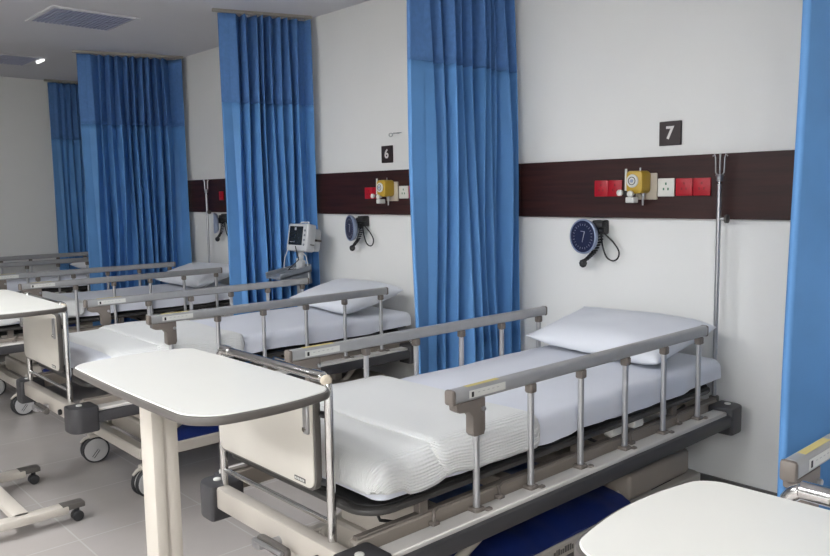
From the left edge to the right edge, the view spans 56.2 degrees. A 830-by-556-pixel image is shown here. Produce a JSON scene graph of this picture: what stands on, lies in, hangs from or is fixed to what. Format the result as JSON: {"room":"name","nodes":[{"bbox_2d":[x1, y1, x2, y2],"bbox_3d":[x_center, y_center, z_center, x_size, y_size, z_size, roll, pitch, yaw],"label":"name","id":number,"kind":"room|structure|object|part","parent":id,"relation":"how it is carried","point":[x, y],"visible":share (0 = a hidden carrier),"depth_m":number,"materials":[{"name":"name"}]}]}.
{"room":"hospital room","nodes":[
{"label":"hospital room","id":0,"kind":"room"},
{"bbox_2d":[0,76,77,273],"bbox_3d":[-6.367,-0.552,7.030,7.000,2.913,0.100,-6,8,-42],"label":"wall","id":1,"kind":"structure","parent":0,"point":[28,224],"depth_m":8.73,"materials":[{"name":"paint"}]},
{"bbox_2d":[0,0,368,80],"bbox_3d":[-2.087,-1.609,2.185,7.200,0.100,12.850,-6,8,-42],"label":"ceiling","id":2,"kind":"structure","parent":0,"point":[184,28],"depth_m":6.23,"materials":[{"name":"paint"}]},
{"bbox_2d":[0,53,44,66],"bbox_3d":[-3.941,-2.081,7.414,0.610,0.030,0.600,-6,8,-42],"label":"ceiling vent","id":3,"kind":"object","parent":2,"relation":"in","point":[5,59],"visible":1,"depth_m":7.45,"materials":[{"name":"metal"}]},
{"bbox_2d":[44,79,87,269],"bbox_3d":[-3.928,-0.965,9.004,0.524,2.585,0.117,-5,7,-31],"label":"privacy curtain","id":4,"kind":"object","parent":2,"relation":"hanging from","point":[64,111],"visible":0.54,"depth_m":8.94,"materials":[{"name":"blue fabric"}]},
{"bbox_2d":[25,5,140,31],"bbox_3d":[-2.497,-1.942,5.841,0.640,0.012,0.600,-6,8,-42],"label":"ceiling vent","id":5,"kind":"object","parent":2,"relation":"in","point":[51,15],"visible":1,"depth_m":5.82,"materials":[{"name":"metal"}]},
{"bbox_2d":[72,50,191,325],"bbox_3d":[-2.644,-0.808,7.372,0.977,2.585,0.254,-3,7,-21],"label":"privacy curtain","id":6,"kind":"object","parent":2,"relation":"hanging from","point":[132,122],"visible":0.75,"depth_m":7.36,"materials":[{"name":"blue fabric"}]},
{"bbox_2d":[212,8,319,362],"bbox_3d":[-1.092,-0.665,5.831,0.734,2.585,0.243,-3,6,-17],"label":"privacy curtain","id":7,"kind":"object","parent":2,"relation":"hanging from","point":[266,73],"visible":0.68,"depth_m":5.80,"materials":[{"name":"blue fabric"}]},
{"bbox_2d":[407,0,520,373],"bbox_3d":[0.271,-0.518,4.271,0.829,2.585,0.269,-6,8,-42],"label":"privacy curtain","id":8,"kind":"object","parent":2,"relation":"hanging from","point":[462,55],"visible":0.84,"depth_m":4.25,"materials":[{"name":"blue fabric"}]},
{"bbox_2d":[777,0,829,509],"bbox_3d":[1.642,-0.371,2.705,0.953,2.588,0.149,-4,7,-26],"label":"privacy curtain","id":9,"kind":"object","parent":2,"relation":"hanging from","point":[805,384],"visible":0.84,"depth_m":2.57,"materials":[{"name":"blue fabric"}]},
{"bbox_2d":[0,354,638,555],"bbox_3d":[-2.041,1.386,2.509,7.200,0.100,12.850,-6,8,-42],"label":"floor","id":10,"kind":"structure","parent":0,"point":[113,523],"depth_m":4.10,"materials":[{"name":"tile"}]},
{"bbox_2d":[0,290,84,531],"bbox_3d":[-1.977,0.651,3.691,0.610,1.105,1.111,-6,8,-42],"label":"table","id":11,"kind":"object","parent":10,"relation":"on","point":[13,304],"visible":1,"depth_m":3.68,"materials":[{"name":"white plastic"}]},
{"bbox_3d":[-1.957,0.119,3.587,0.398,0.021,1.005,-6,8,-42],"label":"edge trim","id":12,"kind":"part","parent":11,"relation":"part of","materials":[{"name":"grey plastic"}]},
{"bbox_2d":[0,252,92,336],"bbox_3d":[-4.062,0.239,7.956,2.325,1.070,1.030,-6,8,-42],"label":"hospital bed","id":13,"kind":"object","parent":10,"relation":"on","point":[12,285],"visible":0.15,"depth_m":7.87,"materials":[{"name":"grey metal"}]},
{"bbox_3d":[-4.291,-0.212,8.305,1.565,0.046,0.036,-6,8,-42],"label":"rail","id":14,"kind":"part","parent":13,"relation":"part of","materials":[{"name":"grey metal"}]},
{"bbox_3d":[-3.695,-0.151,7.657,1.565,0.046,0.036,-6,8,-42],"label":"rail","id":15,"kind":"part","parent":13,"relation":"part of","materials":[{"name":"grey metal"}]},
{"bbox_3d":[-3.965,0.522,8.072,1.740,0.060,0.790,-6,8,-42],"label":"frame","id":16,"kind":"part","parent":13,"relation":"part of","materials":[{"name":"grey metal"}]},
{"bbox_3d":[-4.022,0.220,7.992,2.160,0.070,0.782,-6,8,-42],"label":"frame","id":17,"kind":"part","parent":13,"relation":"part of","materials":[{"name":"grey metal"}]},
{"bbox_2d":[70,262,85,267],"bbox_3d":[-3.413,-0.187,8.520,0.448,0.184,0.782,-7,9,-44],"label":"pillow","id":18,"kind":"object","parent":13,"relation":"on","point":[78,264],"visible":0.11,"depth_m":8.49,"materials":[{"name":"white fabric"}]},
{"bbox_2d":[0,262,229,414],"bbox_3d":[-2.598,0.389,6.362,2.325,1.070,1.030,-6,8,-42],"label":"hospital bed","id":19,"kind":"object","parent":10,"relation":"on","point":[13,344],"visible":0.34,"depth_m":6.19,"materials":[{"name":"grey metal"}]},
{"bbox_3d":[-2.500,0.672,6.478,1.740,0.060,0.790,-6,8,-42],"label":"frame","id":20,"kind":"part","parent":19,"relation":"part of","materials":[{"name":"beige metal"}]},
{"bbox_2d":[0,291,85,325],"bbox_3d":[-3.047,0.222,5.935,0.759,0.133,0.902,-6,8,-42],"label":"blanket","id":21,"kind":"object","parent":19,"relation":"on","point":[70,302],"visible":0.33,"depth_m":5.82,"materials":[{"name":"white fabric"}]},
{"bbox_3d":[-2.826,-0.062,6.711,1.565,0.046,0.036,-6,8,-42],"label":"rail","id":22,"kind":"part","parent":19,"relation":"part of","materials":[{"name":"grey metal"}]},
{"bbox_3d":[-2.557,0.370,6.398,2.160,0.070,0.782,-6,8,-42],"label":"frame","id":23,"kind":"part","parent":19,"relation":"part of","materials":[{"name":"grey metal"}]},
{"bbox_3d":[-2.528,0.197,6.408,2.065,0.094,0.790,-6,8,-42],"label":"mattress","id":24,"kind":"part","parent":19,"relation":"part of","materials":[{"name":"white fabric"}]},
{"bbox_3d":[-2.230,-0.002,6.063,1.565,0.046,0.036,-6,8,-42],"label":"rail","id":25,"kind":"part","parent":19,"relation":"part of","materials":[{"name":"grey metal"}]},
{"bbox_2d":[156,262,228,287],"bbox_3d":[-1.948,-0.037,6.926,0.782,0.184,0.448,5,9,44],"label":"pillow","id":26,"kind":"object","parent":19,"relation":"on","point":[195,281],"visible":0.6,"depth_m":6.74,"materials":[{"name":"white fabric"}]},
{"bbox_2d":[203,179,210,262],"bbox_3d":[-1.922,-0.299,7.257,0.057,1.235,0.074,-4,7,-26],"label":"pole","id":27,"kind":"object","parent":19,"relation":"attached to","point":[205,190],"visible":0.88,"depth_m":7.23,"materials":[{"name":"metal"}]},
{"bbox_2d":[72,348,329,555],"bbox_3d":[-0.536,0.797,2.130,0.610,1.105,0.839,-6,8,-42],"label":"table","id":28,"kind":"object","parent":10,"relation":"on","point":[185,386],"visible":1,"depth_m":2.04,"materials":[{"name":"white plastic"}]},
{"bbox_3d":[-0.579,0.267,2.017,0.386,0.021,0.803,-6,8,-42],"label":"edge trim","id":29,"kind":"part","parent":28,"relation":"part of","materials":[{"name":"grey plastic"}]},
{"bbox_2d":[16,277,413,496],"bbox_3d":[-1.136,0.539,4.772,2.325,1.070,1.030,-6,8,-42],"label":"hospital bed","id":30,"kind":"object","parent":10,"relation":"on","point":[268,333],"visible":0.51,"depth_m":4.45,"materials":[{"name":"grey metal"}]},
{"bbox_3d":[-1.887,0.663,3.934,0.073,0.045,0.175,-6,8,-42],"label":"crank handle","id":31,"kind":"part","parent":30,"relation":"part of","materials":[{"name":"metal"}]},
{"bbox_3d":[-1.924,0.302,4.010,0.030,0.279,0.548,-6,8,-42],"label":"footboard panel","id":32,"kind":"part","parent":30,"relation":"part of","materials":[{"name":"beige plastic"}]},
{"bbox_3d":[-1.924,0.303,4.010,0.022,0.293,0.564,-6,8,-42],"label":"footboard trim","id":33,"kind":"part","parent":30,"relation":"part of","materials":[{"name":"white plastic"}]},
{"bbox_3d":[-1.771,0.247,3.804,0.017,0.103,0.024,-6,8,-42],"label":"latch plate","id":34,"kind":"part","parent":30,"relation":"part of","materials":[{"name":"metal"}]},
{"bbox_3d":[-1.039,0.821,4.888,1.740,0.060,0.790,-6,8,-42],"label":"frame","id":35,"kind":"part","parent":30,"relation":"part of","materials":[{"name":"beige metal"}]},
{"bbox_2d":[69,320,244,357],"bbox_3d":[-1.512,0.363,4.411,0.759,0.133,0.902,-6,8,-42],"label":"blanket","id":36,"kind":"object","parent":30,"relation":"on","point":[128,338],"visible":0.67,"depth_m":4.26,"materials":[{"name":"white fabric"}]},
{"bbox_3d":[-1.364,0.087,5.121,1.565,0.046,0.036,-6,8,-42],"label":"rail","id":37,"kind":"part","parent":30,"relation":"part of","materials":[{"name":"grey metal"}]},
{"bbox_3d":[-1.095,0.519,4.808,2.160,0.070,0.782,-6,8,-42],"label":"frame","id":38,"kind":"part","parent":30,"relation":"part of","materials":[{"name":"beige metal"}]},
{"bbox_3d":[-0.768,0.148,4.472,1.565,0.046,0.036,-6,8,-42],"label":"rail","id":39,"kind":"part","parent":30,"relation":"part of","materials":[{"name":"grey metal"}]},
{"bbox_3d":[-1.067,0.346,4.818,2.065,0.094,0.790,-6,8,-42],"label":"mattress","id":40,"kind":"part","parent":30,"relation":"part of","materials":[{"name":"white fabric"}]},
{"bbox_2d":[289,278,402,313],"bbox_3d":[-0.486,0.112,5.336,0.448,0.184,0.782,-5,8,-35],"label":"pillow","id":41,"kind":"object","parent":30,"relation":"on","point":[343,284],"visible":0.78,"depth_m":5.15,"materials":[{"name":"white fabric"}]},
{"bbox_3d":[-0.483,0.644,4.974,0.439,0.298,0.036,-6,8,-42],"label":"lifting arm","id":42,"kind":"part","parent":30,"relation":"part of"},
{"bbox_2d":[265,246,311,305],"bbox_3d":[-0.866,0.351,5.851,0.449,1.202,0.383,-6,8,-42],"label":"monitor stand","id":43,"kind":"object","parent":10,"relation":"on","point":[299,269],"visible":0.34,"depth_m":5.74,"materials":[{"name":"grey plastic"},{"name":"painted metal"}]},
{"bbox_2d":[265,264,311,285],"bbox_3d":[-0.933,-0.020,5.757,0.287,0.160,0.200,-6,8,-42],"label":"tray","id":44,"kind":"object","parent":43,"relation":"on","point":[295,271],"depth_m":5.73,"materials":[{"name":"grey plastic"}]},
{"bbox_2d":[287,221,321,252],"bbox_3d":[-0.824,-0.308,5.816,0.232,0.229,0.184,5,8,41],"label":"patient monitor","id":45,"kind":"object","parent":43,"relation":"on","point":[306,238],"visible":1,"depth_m":5.74,"materials":[{"name":"grey plastic"}]},
{"bbox_2d":[200,306,741,555],"bbox_3d":[0.322,0.688,3.186,2.325,1.070,1.030,-6,8,-42],"label":"hospital bed","id":46,"kind":"object","parent":10,"relation":"on","point":[595,453],"visible":0.74,"depth_m":2.81,"materials":[{"name":"white metal"}]},
{"bbox_3d":[-0.466,0.451,2.423,0.030,0.279,0.548,-6,8,-42],"label":"footboard panel","id":47,"kind":"part","parent":46,"relation":"part of","materials":[{"name":"beige plastic"}]},
{"bbox_3d":[-0.429,0.812,2.347,0.073,0.045,0.175,-6,8,-42],"label":"crank handle","id":48,"kind":"part","parent":46,"relation":"part of","materials":[{"name":"metal"}]},
{"bbox_3d":[-0.466,0.452,2.423,0.022,0.293,0.564,-6,8,-42],"label":"footboard trim","id":49,"kind":"part","parent":46,"relation":"part of","materials":[{"name":"grey plastic"}]},
{"bbox_3d":[-0.337,0.589,2.275,0.003,0.013,0.055,-6,8,-42],"label":"maker plate","id":50,"kind":"part","parent":46,"relation":"part of","materials":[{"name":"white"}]},
{"bbox_3d":[-0.313,0.396,2.218,0.017,0.103,0.024,-6,8,-42],"label":"latch plate","id":51,"kind":"part","parent":46,"relation":"part of","materials":[{"name":"metal"}]},
{"bbox_3d":[-0.204,0.840,3.124,0.439,0.298,0.036,-6,8,-42],"label":"lifting arm","id":52,"kind":"part","parent":46,"relation":"part of"},
{"bbox_3d":[0.094,0.236,3.534,1.565,0.046,0.036,-6,8,-42],"label":"rail","id":53,"kind":"part","parent":46,"relation":"part of","materials":[{"name":"grey metal"}]},
{"bbox_2d":[320,375,539,494],"bbox_3d":[-0.128,0.521,2.758,0.759,0.133,0.902,-6,8,-42],"label":"blanket","id":54,"kind":"object","parent":46,"relation":"on","point":[392,435],"visible":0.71,"depth_m":2.51,"materials":[{"name":"white fabric"}]},
{"bbox_3d":[0.201,0.881,2.684,0.439,0.298,0.036,-6,8,-42],"label":"lifting arm","id":55,"kind":"part","parent":46,"relation":"part of"},
{"bbox_3d":[0.363,0.668,3.221,2.160,0.070,0.782,-6,8,-42],"label":"frame","id":56,"kind":"part","parent":46,"relation":"part of","materials":[{"name":"beige metal"}]},
{"bbox_3d":[0.419,0.970,3.301,1.740,0.060,0.790,-6,8,-42],"label":"frame","id":57,"kind":"part","parent":46,"relation":"part of","materials":[{"name":"beige metal"}]},
{"bbox_3d":[0.690,0.297,2.886,1.565,0.046,0.036,-6,8,-42],"label":"rail","id":58,"kind":"part","parent":46,"relation":"part of","materials":[{"name":"grey metal"}]},
{"bbox_2d":[526,306,715,364],"bbox_3d":[0.972,0.261,3.750,0.448,0.184,0.782,-6,8,-37],"label":"pillow","id":59,"kind":"object","parent":46,"relation":"on","point":[586,329],"visible":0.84,"depth_m":3.64,"materials":[{"name":"white fabric"}]},
{"bbox_2d":[709,153,729,400],"bbox_3d":[1.418,0.018,3.620,0.057,1.185,0.074,-4,7,-26],"label":"pole","id":60,"kind":"object","parent":46,"relation":"attached to","point":[719,177],"visible":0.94,"depth_m":3.61,"materials":[{"name":"metal"}]},
{"bbox_3d":[1.425,-0.272,3.576,0.040,0.039,0.040,-6,8,-42],"label":"clamp knob","id":61,"kind":"part","parent":60,"relation":"part of","materials":[{"name":"metal"}]},
{"bbox_2d":[574,481,829,555],"bbox_3d":[0.655,0.910,0.915,0.610,1.105,0.895,-6,8,-42],"label":"table","id":62,"kind":"object","parent":10,"relation":"on","point":[695,518],"visible":1,"depth_m":1.07,"materials":[{"name":"white plastic"}]},
{"bbox_3d":[0.614,0.377,0.828,0.390,0.021,0.895,-6,8,-42],"label":"edge trim","id":63,"kind":"part","parent":62,"relation":"part of","materials":[{"name":"grey plastic"}]},
{"bbox_2d":[779,433,829,507],"bbox_3d":[1.632,0.808,1.886,2.325,1.070,1.030,-6,8,-42],"label":"hospital bed","id":64,"kind":"object","parent":10,"relation":"on","point":[800,471],"visible":0.65,"depth_m":1.71,"materials":[{"name":"grey metal"}]},
{"bbox_3d":[1.403,0.356,2.235,1.565,0.046,0.036,-6,8,-42],"label":"rail","id":65,"kind":"part","parent":64,"relation":"part of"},
{"bbox_2d":[182,0,802,492],"bbox_3d":[0.555,-0.409,4.726,0.100,2.913,12.850,-6,8,-42],"label":"wall","id":66,"kind":"structure","parent":0,"point":[597,79],"depth_m":4.05,"materials":[{"name":"paint"}]},
{"bbox_2d":[213,213,227,241],"bbox_3d":[-1.756,-0.463,7.102,0.162,0.264,0.213,-2,6,-14],"label":"pressure gauge","id":67,"kind":"object","parent":66,"relation":"attached to","point":[222,219],"visible":0.91,"depth_m":7.06,"materials":[{"name":"blue"}]},
{"bbox_2d":[345,215,373,250],"bbox_3d":[-0.403,-0.324,5.620,0.144,0.264,0.236,-4,7,-23],"label":"pressure gauge","id":68,"kind":"object","parent":66,"relation":"attached to","point":[352,224],"visible":1,"depth_m":5.59,"materials":[{"name":"blue"}]},
{"bbox_2d":[381,145,392,162],"bbox_3d":[-0.194,-0.862,5.408,0.014,0.118,0.118,-6,8,-42],"label":"number sign","id":69,"kind":"object","parent":66,"relation":"attached to","point":[386,151],"visible":1,"depth_m":5.40,"materials":[{"name":"black"}]},
{"bbox_2d":[187,150,794,219],"bbox_3d":[0.505,-0.526,4.669,0.030,0.306,12.648,-6,8,-42],"label":"board","id":70,"kind":"object","parent":66,"relation":"attached to","point":[755,185],"visible":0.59,"depth_m":4.08,"materials":[{"name":"brown wood"}]},
{"bbox_2d":[219,191,223,199],"bbox_3d":[-1.775,-0.754,7.121,0.010,0.080,0.078,-6,8,-42],"label":"wall outlet","id":71,"kind":"object","parent":70,"relation":"attached to","point":[221,193],"visible":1,"depth_m":7.11,"materials":[{"name":"red plastic"}]},
{"bbox_2d":[365,187,372,198],"bbox_3d":[-0.330,-0.606,5.549,0.010,0.080,0.085,-6,8,-42],"label":"wall outlet","id":72,"kind":"object","parent":70,"relation":"attached to","point":[368,191],"visible":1,"depth_m":5.54,"materials":[{"name":"red plastic"}]},
{"bbox_2d":[372,187,375,198],"bbox_3d":[-0.273,-0.600,5.487,0.010,0.080,0.083,-6,8,-42],"label":"wall outlet","id":73,"kind":"object","parent":70,"relation":"attached to","point":[373,188],"visible":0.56,"depth_m":5.50,"materials":[{"name":"red plastic"}]},
{"bbox_2d":[371,178,398,204],"bbox_3d":[-0.211,-0.594,5.335,0.123,0.188,0.163,-6,8,-42],"label":"gas regulator","id":74,"kind":"object","parent":70,"relation":"attached to","point":[389,189],"visible":1,"depth_m":5.31,"materials":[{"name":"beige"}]},
{"bbox_3d":[-0.155,-0.597,5.356,0.012,0.132,0.120,-6,8,-42],"label":"plate","id":75,"kind":"part","parent":74,"relation":"part of","materials":[{"name":"beige"}]},
{"bbox_2d":[399,186,408,197],"bbox_3d":[-0.076,-0.583,5.272,0.010,0.085,0.093,-6,8,-42],"label":"wall outlet","id":76,"kind":"object","parent":70,"relation":"attached to","point":[403,190],"visible":1,"depth_m":5.26,"materials":[{"name":"white plastic"}]},
{"bbox_2d":[595,180,607,196],"bbox_3d":[0.988,-0.474,4.115,0.010,0.085,0.083,-6,8,-42],"label":"wall outlet","id":77,"kind":"object","parent":70,"relation":"attached to","point":[601,187],"visible":1,"depth_m":4.11,"materials":[{"name":"red plastic"}]},
{"bbox_2d":[608,180,621,196],"bbox_3d":[1.044,-0.468,4.053,0.010,0.085,0.083,-6,8,-42],"label":"wall outlet","id":78,"kind":"object","parent":70,"relation":"attached to","point":[613,185],"visible":0.97,"depth_m":4.05,"materials":[{"name":"red plastic"}]},
{"bbox_2d":[616,168,657,204],"bbox_3d":[1.112,-0.458,3.895,0.123,0.188,0.163,-6,8,-42],"label":"gas regulator","id":79,"kind":"object","parent":70,"relation":"attached to","point":[644,184],"visible":1,"depth_m":3.88,"materials":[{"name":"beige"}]},
{"bbox_3d":[1.038,-0.430,3.919,0.041,0.032,0.032,-6,8,-42],"label":"knob","id":80,"kind":"part","parent":79,"relation":"part of","materials":[{"name":"white plastic"}]},
{"bbox_3d":[1.079,-0.420,3.875,0.041,0.032,0.032,-6,8,-42],"label":"knob","id":81,"kind":"part","parent":79,"relation":"part of","materials":[{"name":"white plastic"}]},
{"bbox_3d":[1.168,-0.462,3.916,0.012,0.132,0.120,-6,8,-42],"label":"plate","id":82,"kind":"part","parent":79,"relation":"part of","materials":[{"name":"beige plastic"}]},
{"bbox_2d":[658,178,674,196],"bbox_3d":[1.241,-0.448,3.839,0.010,0.089,0.090,-6,8,-42],"label":"wall outlet","id":83,"kind":"object","parent":70,"relation":"attached to","point":[666,186],"visible":1,"depth_m":3.83,"materials":[{"name":"white plastic"}]},
{"bbox_2d":[676,178,692,195],"bbox_3d":[1.306,-0.441,3.768,0.010,0.085,0.088,-6,8,-42],"label":"wall outlet","id":84,"kind":"object","parent":70,"relation":"attached to","point":[684,186],"visible":1,"depth_m":3.76,"materials":[{"name":"red plastic"}]},
{"bbox_2d":[693,178,710,195],"bbox_3d":[1.367,-0.435,3.702,0.010,0.085,0.088,-6,8,-42],"label":"wall outlet","id":85,"kind":"object","parent":70,"relation":"attached to","point":[701,186],"visible":1,"depth_m":3.70,"materials":[{"name":"red plastic"}]},
{"bbox_2d":[249,359,776,495],"bbox_3d":[0.534,0.961,4.835,0.014,0.165,12.650,-6,8,-42],"label":"baseboard","id":86,"kind":"structure","parent":66,"relation":"attached to","point":[703,477],"depth_m":3.77,"materials":[{"name":"plastic"}]},
{"bbox_2d":[570,219,619,267],"bbox_3d":[0.958,-0.184,4.135,0.134,0.264,0.270,-6,8,-42],"label":"pressure gauge","id":87,"kind":"object","parent":66,"relation":"attached to","point":[584,233],"visible":1,"depth_m":4.12,"materials":[{"name":"blue plastic"},{"name":"black rubber"}]},
{"bbox_2d":[659,120,681,145],"bbox_3d":[1.258,-0.713,3.828,0.014,0.118,0.118,-6,8,-42],"label":"number sign","id":88,"kind":"object","parent":66,"relation":"attached to","point":[670,132],"visible":1,"depth_m":3.82,"materials":[{"name":"black"}]}
]}

